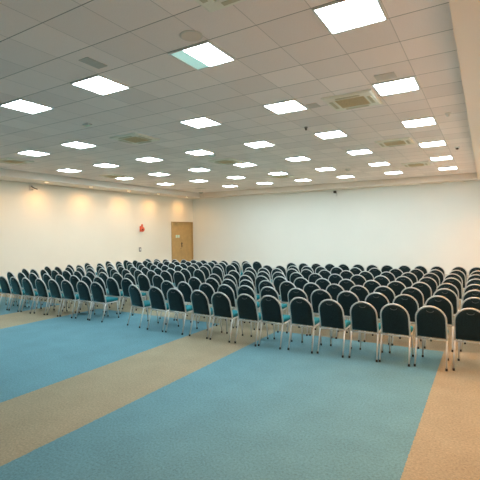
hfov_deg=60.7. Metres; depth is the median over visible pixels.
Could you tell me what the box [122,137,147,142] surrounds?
return grille
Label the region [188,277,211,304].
banquet chair
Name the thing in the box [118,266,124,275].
banquet chair
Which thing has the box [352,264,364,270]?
banquet chair
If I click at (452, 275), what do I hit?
banquet chair
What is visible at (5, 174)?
trim
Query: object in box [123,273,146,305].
banquet chair
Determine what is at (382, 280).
banquet chair
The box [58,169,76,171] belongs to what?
diffuser
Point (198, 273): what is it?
banquet chair
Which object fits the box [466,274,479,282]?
banquet chair
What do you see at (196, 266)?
banquet chair
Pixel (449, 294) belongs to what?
banquet chair
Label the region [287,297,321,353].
banquet chair
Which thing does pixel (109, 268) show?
banquet chair
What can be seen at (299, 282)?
banquet chair
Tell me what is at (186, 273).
banquet chair
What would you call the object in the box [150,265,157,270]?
banquet chair
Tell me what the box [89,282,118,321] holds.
banquet chair
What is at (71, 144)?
diffuser
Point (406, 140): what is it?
air conditioner
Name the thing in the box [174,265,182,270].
banquet chair
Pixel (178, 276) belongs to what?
banquet chair
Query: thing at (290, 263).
banquet chair
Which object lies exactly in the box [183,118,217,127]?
diffuser
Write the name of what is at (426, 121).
recessed light
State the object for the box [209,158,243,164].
air conditioner
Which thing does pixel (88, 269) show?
banquet chair
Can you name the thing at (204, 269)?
banquet chair
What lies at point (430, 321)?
banquet chair
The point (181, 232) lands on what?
door
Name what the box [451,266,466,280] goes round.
banquet chair
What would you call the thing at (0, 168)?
trim
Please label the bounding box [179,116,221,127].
recessed light
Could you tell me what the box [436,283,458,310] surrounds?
banquet chair
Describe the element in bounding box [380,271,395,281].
banquet chair
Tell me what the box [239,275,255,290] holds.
banquet chair
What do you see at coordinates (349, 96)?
outlet
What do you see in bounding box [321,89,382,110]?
air conditioner
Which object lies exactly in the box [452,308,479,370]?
banquet chair
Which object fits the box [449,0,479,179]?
trim
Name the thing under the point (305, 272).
banquet chair
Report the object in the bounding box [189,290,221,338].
banquet chair
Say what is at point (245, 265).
banquet chair
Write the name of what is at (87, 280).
banquet chair
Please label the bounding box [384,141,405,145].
return grille
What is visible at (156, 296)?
banquet chair
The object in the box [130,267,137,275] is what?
banquet chair
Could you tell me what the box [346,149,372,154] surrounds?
recessed light
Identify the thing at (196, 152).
diffuser
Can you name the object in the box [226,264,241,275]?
banquet chair
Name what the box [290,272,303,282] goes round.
banquet chair
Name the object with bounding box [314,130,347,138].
recessed light
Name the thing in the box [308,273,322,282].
banquet chair
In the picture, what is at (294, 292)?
banquet chair
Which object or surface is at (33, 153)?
diffuser
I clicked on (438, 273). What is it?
banquet chair
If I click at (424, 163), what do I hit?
air conditioner
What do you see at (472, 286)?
banquet chair
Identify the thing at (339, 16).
recessed light
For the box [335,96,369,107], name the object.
return grille
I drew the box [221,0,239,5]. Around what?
outlet
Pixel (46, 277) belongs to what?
banquet chair
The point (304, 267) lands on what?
banquet chair
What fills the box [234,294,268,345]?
banquet chair
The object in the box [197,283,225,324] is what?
banquet chair
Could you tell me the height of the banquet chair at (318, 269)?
0.904 m
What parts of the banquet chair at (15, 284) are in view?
backrest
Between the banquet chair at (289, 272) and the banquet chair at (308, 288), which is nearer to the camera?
the banquet chair at (308, 288)
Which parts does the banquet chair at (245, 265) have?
backrest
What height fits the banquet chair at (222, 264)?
0.904 m
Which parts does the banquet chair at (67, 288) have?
backrest, frame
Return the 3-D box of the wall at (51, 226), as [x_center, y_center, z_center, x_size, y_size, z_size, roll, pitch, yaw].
[-9.022,-0.342,14.028,0.200,4.374,24.400,0,1,31]
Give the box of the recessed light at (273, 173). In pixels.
[267,172,287,174]
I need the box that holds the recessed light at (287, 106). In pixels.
[262,99,307,113]
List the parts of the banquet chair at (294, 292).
backrest, frame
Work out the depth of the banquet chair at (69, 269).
13.75 m
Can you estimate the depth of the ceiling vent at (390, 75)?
5.90 m
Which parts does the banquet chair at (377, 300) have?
backrest, frame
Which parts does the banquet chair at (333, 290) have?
backrest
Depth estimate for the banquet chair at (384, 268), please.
12.94 m
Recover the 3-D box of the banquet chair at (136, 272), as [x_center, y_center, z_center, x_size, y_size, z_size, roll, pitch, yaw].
[-2.942,1.336,12.595,0.440,0.904,0.557,0,1,32]
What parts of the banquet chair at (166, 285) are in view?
backrest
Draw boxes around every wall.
[0,180,193,287]
[193,180,479,274]
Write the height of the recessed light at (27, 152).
0.018 m
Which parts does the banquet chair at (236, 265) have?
backrest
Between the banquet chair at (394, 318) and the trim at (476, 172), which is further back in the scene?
the trim at (476, 172)
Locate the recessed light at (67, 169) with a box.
[56,168,81,172]
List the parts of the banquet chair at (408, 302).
backrest, frame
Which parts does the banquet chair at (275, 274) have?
backrest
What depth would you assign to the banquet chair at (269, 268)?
13.52 m
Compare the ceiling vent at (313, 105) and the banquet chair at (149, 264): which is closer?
the ceiling vent at (313, 105)
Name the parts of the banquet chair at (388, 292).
backrest, frame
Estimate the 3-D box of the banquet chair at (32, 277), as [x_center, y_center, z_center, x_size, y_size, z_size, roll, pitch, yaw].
[-5.859,1.388,12.047,0.452,0.909,0.562,0,1,30]
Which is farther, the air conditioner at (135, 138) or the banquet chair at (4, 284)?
the banquet chair at (4, 284)
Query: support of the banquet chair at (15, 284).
on the floor
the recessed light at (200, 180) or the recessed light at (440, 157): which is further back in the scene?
the recessed light at (200, 180)
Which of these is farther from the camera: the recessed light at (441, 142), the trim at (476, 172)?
the trim at (476, 172)
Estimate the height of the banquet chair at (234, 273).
0.904 m
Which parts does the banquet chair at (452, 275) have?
backrest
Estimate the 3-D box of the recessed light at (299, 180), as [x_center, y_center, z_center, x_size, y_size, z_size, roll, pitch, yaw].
[2.736,-2.599,17.812,0.610,0.018,0.610,0,1,31]
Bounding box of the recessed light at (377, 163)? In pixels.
[368,162,390,165]
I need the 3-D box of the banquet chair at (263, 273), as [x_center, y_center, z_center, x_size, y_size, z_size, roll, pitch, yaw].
[0.768,1.307,11.602,0.440,0.904,0.557,0,1,32]
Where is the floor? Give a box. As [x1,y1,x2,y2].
[0,268,479,479]
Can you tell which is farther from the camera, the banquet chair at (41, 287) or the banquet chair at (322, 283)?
the banquet chair at (41, 287)
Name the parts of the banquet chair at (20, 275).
backrest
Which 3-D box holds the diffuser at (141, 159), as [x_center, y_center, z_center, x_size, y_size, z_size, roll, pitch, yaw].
[-2.726,-2.424,12.345,0.566,0.012,0.566,0,1,31]
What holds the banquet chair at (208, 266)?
on the floor
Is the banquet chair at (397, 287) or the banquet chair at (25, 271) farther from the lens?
the banquet chair at (25, 271)
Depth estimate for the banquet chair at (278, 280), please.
10.08 m
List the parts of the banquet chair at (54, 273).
backrest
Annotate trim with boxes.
[0,168,194,192]
[0,169,203,198]
[200,173,477,197]
[208,172,476,192]
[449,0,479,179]
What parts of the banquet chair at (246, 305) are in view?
backrest, frame, leg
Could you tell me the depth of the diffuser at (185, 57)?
5.24 m
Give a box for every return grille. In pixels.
[2,160,23,163]
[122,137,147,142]
[219,161,236,163]
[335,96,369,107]
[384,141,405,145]
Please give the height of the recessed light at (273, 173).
0.018 m
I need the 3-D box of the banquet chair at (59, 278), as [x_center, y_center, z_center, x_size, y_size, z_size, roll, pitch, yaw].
[-4.827,1.385,11.473,0.452,0.909,0.562,0,1,30]
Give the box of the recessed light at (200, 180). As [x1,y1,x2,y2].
[189,179,206,181]
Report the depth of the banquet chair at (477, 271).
10.79 m
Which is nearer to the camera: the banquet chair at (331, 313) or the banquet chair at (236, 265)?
the banquet chair at (331, 313)
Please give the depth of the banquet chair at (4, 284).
11.02 m
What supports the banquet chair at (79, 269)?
on the floor
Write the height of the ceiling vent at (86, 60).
0.015 m
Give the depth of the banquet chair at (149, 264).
15.53 m
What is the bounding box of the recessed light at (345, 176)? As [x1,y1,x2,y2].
[336,175,354,177]
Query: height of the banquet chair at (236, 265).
0.904 m
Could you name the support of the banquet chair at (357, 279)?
on the floor
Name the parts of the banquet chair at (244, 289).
backrest, frame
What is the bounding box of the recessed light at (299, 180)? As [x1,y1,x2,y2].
[295,179,311,181]
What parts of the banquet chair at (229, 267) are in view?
backrest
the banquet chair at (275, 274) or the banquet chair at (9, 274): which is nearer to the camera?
the banquet chair at (275, 274)
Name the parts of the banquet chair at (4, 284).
backrest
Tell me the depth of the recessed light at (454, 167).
14.92 m
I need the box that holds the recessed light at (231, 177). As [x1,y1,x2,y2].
[226,176,245,178]
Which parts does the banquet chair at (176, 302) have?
backrest, frame, seat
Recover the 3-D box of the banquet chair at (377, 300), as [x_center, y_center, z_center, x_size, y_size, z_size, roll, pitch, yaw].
[2.535,1.367,7.456,0.452,0.909,0.562,0,1,30]
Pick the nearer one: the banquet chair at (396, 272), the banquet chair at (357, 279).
the banquet chair at (357, 279)
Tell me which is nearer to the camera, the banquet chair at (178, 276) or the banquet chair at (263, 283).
the banquet chair at (263, 283)
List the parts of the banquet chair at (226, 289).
backrest, frame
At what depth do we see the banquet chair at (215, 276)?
10.83 m
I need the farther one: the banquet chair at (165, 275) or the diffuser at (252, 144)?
the banquet chair at (165, 275)
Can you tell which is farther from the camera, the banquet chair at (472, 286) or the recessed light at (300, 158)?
the recessed light at (300, 158)
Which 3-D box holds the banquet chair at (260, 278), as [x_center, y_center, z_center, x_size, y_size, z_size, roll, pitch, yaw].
[0.670,1.330,10.471,0.440,0.904,0.557,0,1,31]
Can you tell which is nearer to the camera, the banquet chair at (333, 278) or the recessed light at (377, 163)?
the banquet chair at (333, 278)
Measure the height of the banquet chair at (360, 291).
0.909 m
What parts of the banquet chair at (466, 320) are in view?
leg, leg, frame, backrest, seat frame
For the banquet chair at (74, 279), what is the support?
on the floor
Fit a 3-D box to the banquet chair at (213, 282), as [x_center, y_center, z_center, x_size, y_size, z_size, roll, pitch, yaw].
[-0.569,1.355,10.156,0.452,0.909,0.562,0,1,30]
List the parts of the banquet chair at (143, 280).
backrest, frame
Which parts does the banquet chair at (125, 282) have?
backrest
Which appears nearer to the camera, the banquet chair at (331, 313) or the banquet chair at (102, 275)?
the banquet chair at (331, 313)
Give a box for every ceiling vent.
[79,57,106,68]
[306,103,320,108]
[374,72,396,80]
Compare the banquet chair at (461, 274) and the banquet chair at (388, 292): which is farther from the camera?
the banquet chair at (461, 274)
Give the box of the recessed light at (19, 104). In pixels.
[0,98,53,113]
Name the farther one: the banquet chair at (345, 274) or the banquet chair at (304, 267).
the banquet chair at (304, 267)
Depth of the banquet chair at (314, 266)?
13.99 m
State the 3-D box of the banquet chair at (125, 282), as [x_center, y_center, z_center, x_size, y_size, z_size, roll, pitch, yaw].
[-2.675,1.380,10.318,0.452,0.909,0.562,0,1,29]
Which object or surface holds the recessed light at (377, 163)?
in the ceiling
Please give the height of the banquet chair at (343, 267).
0.904 m
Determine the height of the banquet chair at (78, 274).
0.909 m
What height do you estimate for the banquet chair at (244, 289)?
0.909 m
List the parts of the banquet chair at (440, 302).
backrest, frame, leg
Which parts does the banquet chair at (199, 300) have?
backrest, frame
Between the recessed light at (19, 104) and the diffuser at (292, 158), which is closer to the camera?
the recessed light at (19, 104)
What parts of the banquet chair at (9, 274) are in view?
backrest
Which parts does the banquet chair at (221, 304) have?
backrest, frame, seat frame, seat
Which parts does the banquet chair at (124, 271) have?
backrest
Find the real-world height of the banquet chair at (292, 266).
0.904 m
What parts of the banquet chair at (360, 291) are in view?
backrest, frame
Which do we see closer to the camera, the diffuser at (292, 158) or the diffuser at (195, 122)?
the diffuser at (195, 122)
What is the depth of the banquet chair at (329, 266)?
13.78 m
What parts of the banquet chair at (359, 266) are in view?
backrest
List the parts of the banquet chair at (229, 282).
backrest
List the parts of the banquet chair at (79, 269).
backrest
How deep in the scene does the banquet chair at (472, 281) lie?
9.05 m
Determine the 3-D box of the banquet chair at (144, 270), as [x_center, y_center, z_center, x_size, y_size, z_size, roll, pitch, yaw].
[-2.935,1.319,13.463,0.440,0.904,0.557,0,1,31]
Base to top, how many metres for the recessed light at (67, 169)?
0.018 m
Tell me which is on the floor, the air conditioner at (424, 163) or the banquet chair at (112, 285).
the banquet chair at (112, 285)
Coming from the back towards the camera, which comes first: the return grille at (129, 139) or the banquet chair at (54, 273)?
the banquet chair at (54, 273)
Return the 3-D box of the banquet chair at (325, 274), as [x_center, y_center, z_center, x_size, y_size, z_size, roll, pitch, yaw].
[2.527,1.280,11.798,0.440,0.904,0.557,0,1,32]
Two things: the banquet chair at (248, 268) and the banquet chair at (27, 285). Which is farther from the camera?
the banquet chair at (248, 268)
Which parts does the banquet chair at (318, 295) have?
backrest, frame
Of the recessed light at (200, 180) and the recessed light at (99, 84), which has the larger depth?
the recessed light at (200, 180)
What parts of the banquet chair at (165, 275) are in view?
backrest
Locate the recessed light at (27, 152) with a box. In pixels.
[16,150,49,156]
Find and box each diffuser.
[21,151,45,155]
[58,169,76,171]
[63,142,92,147]
[95,164,115,166]
[137,158,159,161]
[172,51,207,68]
[183,43,232,65]
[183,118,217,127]
[186,150,211,154]
[235,163,253,166]
[245,142,272,147]
[288,157,308,160]
[317,168,334,170]
[420,141,444,146]
[439,167,456,169]
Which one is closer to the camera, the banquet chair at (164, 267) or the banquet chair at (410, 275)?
the banquet chair at (410, 275)
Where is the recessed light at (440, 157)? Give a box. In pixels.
[430,155,452,160]
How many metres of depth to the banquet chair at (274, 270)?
12.24 m
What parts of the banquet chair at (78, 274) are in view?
backrest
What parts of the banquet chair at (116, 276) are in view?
backrest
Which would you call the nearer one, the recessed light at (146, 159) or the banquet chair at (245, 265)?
the recessed light at (146, 159)
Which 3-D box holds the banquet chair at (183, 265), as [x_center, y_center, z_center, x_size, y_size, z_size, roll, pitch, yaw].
[-1.925,1.275,15.069,0.440,0.904,0.557,0,1,32]
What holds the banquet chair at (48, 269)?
on the floor
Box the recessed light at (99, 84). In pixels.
[70,74,130,95]
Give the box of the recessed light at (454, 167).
[438,166,457,169]
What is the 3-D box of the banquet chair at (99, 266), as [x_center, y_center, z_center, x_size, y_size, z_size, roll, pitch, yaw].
[-4.725,1.325,14.405,0.440,0.904,0.557,0,1,31]
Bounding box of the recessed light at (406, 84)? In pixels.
[372,76,420,95]
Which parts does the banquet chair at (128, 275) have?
backrest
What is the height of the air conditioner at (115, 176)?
0.045 m
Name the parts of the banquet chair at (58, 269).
backrest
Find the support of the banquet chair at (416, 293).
on the floor
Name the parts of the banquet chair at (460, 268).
backrest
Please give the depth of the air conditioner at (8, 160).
12.20 m
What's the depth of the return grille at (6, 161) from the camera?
12.36 m
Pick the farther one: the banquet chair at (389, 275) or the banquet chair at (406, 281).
the banquet chair at (389, 275)
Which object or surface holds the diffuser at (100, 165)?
attached to the recessed light at (106, 165)
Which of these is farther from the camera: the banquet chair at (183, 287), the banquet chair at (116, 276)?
the banquet chair at (116, 276)
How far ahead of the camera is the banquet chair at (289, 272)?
12.11 m
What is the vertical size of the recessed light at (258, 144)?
0.018 m
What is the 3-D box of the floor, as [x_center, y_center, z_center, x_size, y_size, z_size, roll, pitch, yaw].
[-2.212,1.934,10.008,16.010,0.200,24.400,0,1,31]
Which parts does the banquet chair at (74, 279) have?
backrest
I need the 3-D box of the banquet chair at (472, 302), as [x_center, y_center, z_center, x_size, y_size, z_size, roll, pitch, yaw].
[3.917,1.361,6.803,0.452,0.909,0.562,0,1,32]
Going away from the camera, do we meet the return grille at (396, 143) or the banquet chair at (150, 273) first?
the return grille at (396, 143)
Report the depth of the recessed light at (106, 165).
13.29 m
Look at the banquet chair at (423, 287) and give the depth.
8.57 m
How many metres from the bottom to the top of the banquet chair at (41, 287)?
0.909 m
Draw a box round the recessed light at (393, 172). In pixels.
[384,171,402,174]
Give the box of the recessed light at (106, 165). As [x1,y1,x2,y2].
[93,163,119,167]
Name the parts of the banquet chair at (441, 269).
backrest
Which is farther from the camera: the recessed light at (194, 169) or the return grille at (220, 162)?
the recessed light at (194, 169)
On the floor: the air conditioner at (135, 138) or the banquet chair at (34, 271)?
the banquet chair at (34, 271)
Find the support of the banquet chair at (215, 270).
on the floor
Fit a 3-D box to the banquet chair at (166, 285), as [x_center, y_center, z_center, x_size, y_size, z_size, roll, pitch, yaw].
[-1.556,1.377,9.675,0.452,0.909,0.562,0,1,30]
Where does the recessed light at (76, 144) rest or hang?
in the ceiling
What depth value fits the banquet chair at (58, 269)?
13.98 m
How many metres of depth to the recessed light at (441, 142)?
10.57 m
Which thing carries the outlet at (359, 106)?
attached to the air conditioner at (364, 98)
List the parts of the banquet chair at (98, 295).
backrest, frame, seat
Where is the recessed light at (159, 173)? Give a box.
[149,172,170,175]
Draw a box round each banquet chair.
[0,276,25,309]
[6,271,30,301]
[9,277,36,311]
[16,272,41,302]
[20,277,49,313]
[22,268,36,290]
[29,273,45,304]
[30,269,39,297]
[34,278,62,314]
[40,269,61,292]
[42,273,67,305]
[44,266,51,277]
[47,279,75,316]
[51,270,58,298]
[54,266,62,274]
[54,274,79,307]
[60,280,88,317]
[62,270,70,281]
[65,267,73,274]
[68,275,85,307]
[72,271,82,301]
[75,267,85,293]
[75,281,104,319]
[80,276,106,310]
[86,268,106,288]
[86,271,107,296]
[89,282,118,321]
[92,276,118,311]
[96,265,103,274]
[98,268,108,277]
[98,272,120,290]
[105,277,130,313]
[107,266,113,276]
[110,269,120,289]
[111,273,126,303]
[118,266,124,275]
[120,278,146,315]
[122,269,130,277]
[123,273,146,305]
[127,284,158,327]
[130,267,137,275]
[134,270,144,299]
[137,274,150,306]
[141,267,148,275]
[146,270,155,299]
[147,262,153,269]
[147,287,178,331]
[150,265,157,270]
[152,274,163,289]
[154,268,161,274]
[159,280,187,320]
[160,271,174,285]
[161,265,168,270]
[165,288,197,334]
[166,268,176,288]
[168,263,175,268]
[173,271,185,287]
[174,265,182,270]
[176,281,204,322]
[179,263,187,268]
[180,269,190,282]
[187,266,195,276]
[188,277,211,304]
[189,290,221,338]
[190,263,198,268]
[193,269,205,282]
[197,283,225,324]
[199,266,209,278]
[202,264,211,273]
[205,278,219,291]
[209,274,221,284]
[210,292,242,342]
[212,266,222,280]
[214,264,224,276]
[216,284,244,327]
[218,262,226,274]
[221,279,237,309]
[223,274,237,289]
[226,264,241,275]
[228,270,239,287]
[231,262,242,274]
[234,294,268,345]
[236,285,264,329]
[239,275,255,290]
[239,279,259,301]
[242,262,257,273]
[243,271,255,288]
[245,267,256,276]
[252,261,261,272]
[255,275,268,294]
[257,271,270,281]
[258,268,271,282]
[258,280,282,313]
[258,295,292,349]
[259,286,287,332]
[262,265,272,279]
[271,268,283,282]
[272,272,285,303]
[273,276,288,311]
[275,265,286,279]
[279,281,295,303]
[286,262,296,269]
[286,269,298,281]
[286,288,315,335]
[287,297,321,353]
[288,265,299,272]
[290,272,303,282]
[293,277,308,289]
[298,263,307,272]
[300,269,311,279]
[301,266,313,272]
[303,282,320,303]
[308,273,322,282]
[309,289,338,337]
[311,263,320,272]
[315,266,326,272]
[315,278,330,289]
[317,299,351,357]
[318,270,330,279]
[325,263,334,271]
[326,284,350,320]
[328,274,342,283]
[330,267,342,274]
[335,291,364,341]
[338,264,349,270]
[338,279,354,290]
[340,270,353,278]
[348,285,369,331]
[348,301,382,361]
[349,267,361,274]
[350,274,365,285]
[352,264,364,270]
[359,271,373,280]
[363,280,380,292]
[364,292,391,344]
[366,264,378,270]
[368,268,381,277]
[373,275,389,285]
[374,286,394,322]
[379,303,413,366]
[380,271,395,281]
[381,265,392,271]
[387,281,405,296]
[389,268,402,277]
[391,294,421,348]
[395,276,412,287]
[398,265,410,272]
[401,272,417,283]
[401,287,423,307]
[409,269,423,280]
[410,282,431,321]
[414,265,427,273]
[414,306,448,370]
[418,277,437,295]
[422,273,439,285]
[424,295,453,351]
[428,269,443,283]
[430,266,444,276]
[433,288,457,315]
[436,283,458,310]
[442,277,462,303]
[444,273,462,289]
[449,270,465,288]
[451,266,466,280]
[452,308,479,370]
[460,297,479,351]
[462,290,479,301]
[463,284,479,294]
[465,278,479,287]
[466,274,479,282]
[468,267,479,275]
[470,270,479,275]
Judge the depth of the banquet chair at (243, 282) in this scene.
9.42 m
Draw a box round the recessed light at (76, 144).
[60,141,96,148]
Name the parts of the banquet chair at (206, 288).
backrest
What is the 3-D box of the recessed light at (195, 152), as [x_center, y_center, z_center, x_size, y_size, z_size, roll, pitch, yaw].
[-1.118,-2.423,11.381,0.610,0.018,0.610,0,1,31]
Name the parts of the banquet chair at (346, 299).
backrest, frame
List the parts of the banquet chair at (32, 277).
backrest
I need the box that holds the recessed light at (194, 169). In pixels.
[187,168,209,171]
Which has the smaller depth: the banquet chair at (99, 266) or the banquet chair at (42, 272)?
the banquet chair at (42, 272)
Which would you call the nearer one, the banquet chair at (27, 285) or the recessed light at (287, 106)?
the recessed light at (287, 106)
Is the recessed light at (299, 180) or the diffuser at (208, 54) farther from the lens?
the recessed light at (299, 180)
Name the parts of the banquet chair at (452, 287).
backrest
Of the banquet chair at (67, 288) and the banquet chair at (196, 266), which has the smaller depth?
the banquet chair at (67, 288)
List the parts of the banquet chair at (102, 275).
backrest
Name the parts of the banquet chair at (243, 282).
backrest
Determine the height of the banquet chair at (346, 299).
0.909 m
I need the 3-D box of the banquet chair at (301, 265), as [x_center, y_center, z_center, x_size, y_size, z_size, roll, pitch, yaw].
[2.338,1.231,14.428,0.440,0.904,0.557,0,1,32]
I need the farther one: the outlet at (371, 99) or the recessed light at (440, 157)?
the recessed light at (440, 157)
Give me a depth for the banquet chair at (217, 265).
14.14 m
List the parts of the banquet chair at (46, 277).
backrest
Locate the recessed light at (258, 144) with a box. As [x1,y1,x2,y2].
[243,140,274,147]
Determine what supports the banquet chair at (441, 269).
on the floor
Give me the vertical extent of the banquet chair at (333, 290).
0.909 m
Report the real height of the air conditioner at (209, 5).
0.045 m
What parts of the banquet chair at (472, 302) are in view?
frame, backrest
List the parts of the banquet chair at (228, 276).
backrest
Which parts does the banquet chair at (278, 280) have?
backrest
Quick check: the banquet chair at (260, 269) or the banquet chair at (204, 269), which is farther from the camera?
the banquet chair at (204, 269)
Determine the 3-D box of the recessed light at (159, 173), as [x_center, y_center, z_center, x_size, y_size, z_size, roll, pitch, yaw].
[-3.050,-2.477,15.453,0.610,0.018,0.610,0,1,31]
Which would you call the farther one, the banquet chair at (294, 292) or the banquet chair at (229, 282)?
the banquet chair at (229, 282)
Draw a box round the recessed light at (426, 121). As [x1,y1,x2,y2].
[401,116,436,127]
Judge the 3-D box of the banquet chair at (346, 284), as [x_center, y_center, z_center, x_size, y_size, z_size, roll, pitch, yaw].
[2.553,1.324,9.527,0.440,0.904,0.557,0,1,32]
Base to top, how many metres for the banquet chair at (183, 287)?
0.909 m
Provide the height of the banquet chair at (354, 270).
0.904 m
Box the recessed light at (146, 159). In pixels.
[135,157,162,161]
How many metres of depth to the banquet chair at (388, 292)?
8.02 m
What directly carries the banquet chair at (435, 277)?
on the floor
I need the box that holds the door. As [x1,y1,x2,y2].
[171,222,192,263]
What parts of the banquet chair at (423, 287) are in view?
backrest, frame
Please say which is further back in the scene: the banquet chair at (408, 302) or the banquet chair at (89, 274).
the banquet chair at (89, 274)
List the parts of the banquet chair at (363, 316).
leg, backrest, frame, seat frame, leg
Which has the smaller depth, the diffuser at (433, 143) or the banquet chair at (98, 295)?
the banquet chair at (98, 295)
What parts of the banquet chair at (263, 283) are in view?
backrest, frame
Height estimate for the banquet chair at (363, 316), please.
0.909 m
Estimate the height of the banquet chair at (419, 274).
0.904 m
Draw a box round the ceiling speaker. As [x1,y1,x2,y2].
[180,30,202,41]
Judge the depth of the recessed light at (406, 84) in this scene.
6.32 m
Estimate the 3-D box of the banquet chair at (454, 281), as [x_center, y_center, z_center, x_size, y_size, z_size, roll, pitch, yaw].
[4.927,1.293,9.500,0.440,0.904,0.557,0,1,32]
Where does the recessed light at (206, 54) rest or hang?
in the ceiling
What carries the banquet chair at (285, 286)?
on the floor
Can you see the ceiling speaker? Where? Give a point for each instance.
(187, 35)
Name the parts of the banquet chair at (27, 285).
backrest, frame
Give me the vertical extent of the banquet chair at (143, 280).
0.909 m
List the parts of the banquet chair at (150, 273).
backrest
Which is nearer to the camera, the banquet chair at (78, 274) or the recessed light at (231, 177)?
the banquet chair at (78, 274)
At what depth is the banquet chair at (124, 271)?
12.61 m
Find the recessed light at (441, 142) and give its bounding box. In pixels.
[418,140,446,147]
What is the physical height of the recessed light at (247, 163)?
0.018 m
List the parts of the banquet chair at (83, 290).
backrest, frame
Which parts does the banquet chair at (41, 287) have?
backrest, frame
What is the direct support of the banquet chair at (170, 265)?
on the floor
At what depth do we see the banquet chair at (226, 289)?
8.61 m
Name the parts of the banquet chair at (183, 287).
backrest, frame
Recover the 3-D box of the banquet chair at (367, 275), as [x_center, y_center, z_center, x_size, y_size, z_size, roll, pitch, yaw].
[3.529,1.277,11.291,0.440,0.904,0.557,0,1,33]
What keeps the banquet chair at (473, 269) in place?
on the floor
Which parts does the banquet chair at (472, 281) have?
backrest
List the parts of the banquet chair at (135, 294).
backrest, frame, seat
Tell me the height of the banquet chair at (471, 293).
0.909 m
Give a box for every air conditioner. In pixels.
[0,157,33,164]
[99,174,129,178]
[109,132,159,144]
[194,0,245,12]
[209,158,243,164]
[268,174,294,178]
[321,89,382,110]
[374,137,414,147]
[402,161,430,166]
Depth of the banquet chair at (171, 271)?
12.75 m
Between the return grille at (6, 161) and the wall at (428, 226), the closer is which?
the return grille at (6, 161)
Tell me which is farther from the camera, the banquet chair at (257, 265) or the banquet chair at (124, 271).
the banquet chair at (257, 265)
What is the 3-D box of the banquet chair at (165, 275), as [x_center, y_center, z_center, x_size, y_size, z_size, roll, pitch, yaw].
[-2.057,1.333,12.165,0.440,0.904,0.557,0,1,30]
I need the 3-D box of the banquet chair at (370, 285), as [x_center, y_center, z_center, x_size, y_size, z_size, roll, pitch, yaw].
[3.044,1.323,9.257,0.440,0.904,0.557,0,1,32]
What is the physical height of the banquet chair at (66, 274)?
0.909 m
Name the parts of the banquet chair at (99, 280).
backrest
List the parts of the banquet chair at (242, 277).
backrest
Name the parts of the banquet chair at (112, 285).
backrest, frame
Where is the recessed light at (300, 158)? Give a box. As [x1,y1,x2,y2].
[285,156,310,161]
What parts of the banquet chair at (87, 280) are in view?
backrest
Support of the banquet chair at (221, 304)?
on the floor
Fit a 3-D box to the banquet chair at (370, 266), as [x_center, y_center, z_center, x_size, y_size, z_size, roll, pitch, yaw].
[4.374,1.225,13.371,0.440,0.904,0.557,0,1,31]
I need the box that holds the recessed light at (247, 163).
[232,162,256,166]
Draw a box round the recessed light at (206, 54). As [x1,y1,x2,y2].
[168,40,235,69]
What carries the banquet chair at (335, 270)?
on the floor
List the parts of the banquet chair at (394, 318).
leg, backrest, frame, seat frame, leg, leg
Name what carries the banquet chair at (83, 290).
on the floor
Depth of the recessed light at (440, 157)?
12.79 m
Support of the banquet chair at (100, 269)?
on the floor
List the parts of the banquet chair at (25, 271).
backrest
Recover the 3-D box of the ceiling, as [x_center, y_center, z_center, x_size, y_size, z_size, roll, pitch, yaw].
[-2.266,-2.464,9.949,13.670,0.150,22.750,0,1,31]
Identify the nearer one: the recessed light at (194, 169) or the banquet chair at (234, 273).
the banquet chair at (234, 273)
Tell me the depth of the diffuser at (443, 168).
14.92 m
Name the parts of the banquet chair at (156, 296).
backrest, frame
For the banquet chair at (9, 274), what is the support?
on the floor
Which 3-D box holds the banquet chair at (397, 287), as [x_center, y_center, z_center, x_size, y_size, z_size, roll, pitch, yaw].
[3.487,1.321,9.044,0.440,0.904,0.557,0,1,30]
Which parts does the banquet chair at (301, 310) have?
leg, backrest, frame, seat frame, leg, seat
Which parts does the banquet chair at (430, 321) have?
leg, leg, backrest, seat frame, frame, leg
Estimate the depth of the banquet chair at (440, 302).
6.76 m
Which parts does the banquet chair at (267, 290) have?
backrest, frame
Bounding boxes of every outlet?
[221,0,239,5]
[335,95,359,99]
[346,105,368,109]
[367,96,375,102]
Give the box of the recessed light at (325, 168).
[315,167,335,170]
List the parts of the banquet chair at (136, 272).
backrest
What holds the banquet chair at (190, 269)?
on the floor
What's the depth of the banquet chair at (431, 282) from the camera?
9.44 m
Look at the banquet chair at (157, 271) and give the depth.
12.99 m
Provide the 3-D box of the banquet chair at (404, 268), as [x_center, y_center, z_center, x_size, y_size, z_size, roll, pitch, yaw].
[5.243,1.221,12.982,0.440,0.904,0.557,0,1,30]
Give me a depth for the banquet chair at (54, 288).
10.11 m
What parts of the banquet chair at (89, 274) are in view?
backrest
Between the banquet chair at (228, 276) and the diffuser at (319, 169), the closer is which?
the banquet chair at (228, 276)
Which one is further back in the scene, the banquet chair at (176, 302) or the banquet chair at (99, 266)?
the banquet chair at (99, 266)
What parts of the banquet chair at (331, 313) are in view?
leg, backrest, frame, seat frame, leg, seat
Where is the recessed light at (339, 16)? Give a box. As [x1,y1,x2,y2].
[312,0,387,34]
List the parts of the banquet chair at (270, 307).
leg, backrest, frame, seat frame, leg, seat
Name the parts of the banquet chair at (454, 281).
backrest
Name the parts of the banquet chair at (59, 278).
backrest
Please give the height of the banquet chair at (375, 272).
0.904 m
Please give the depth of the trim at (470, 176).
18.83 m
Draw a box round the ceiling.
[0,0,475,192]
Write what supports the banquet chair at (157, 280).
on the floor
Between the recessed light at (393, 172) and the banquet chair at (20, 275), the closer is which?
the banquet chair at (20, 275)
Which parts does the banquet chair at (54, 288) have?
backrest, frame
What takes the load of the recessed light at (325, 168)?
in the ceiling
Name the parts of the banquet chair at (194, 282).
backrest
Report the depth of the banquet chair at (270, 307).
7.10 m
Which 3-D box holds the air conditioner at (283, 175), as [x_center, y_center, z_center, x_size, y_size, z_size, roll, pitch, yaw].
[1.647,-2.545,16.448,0.820,0.045,0.820,0,1,31]
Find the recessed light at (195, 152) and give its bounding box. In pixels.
[184,149,214,155]
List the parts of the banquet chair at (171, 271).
backrest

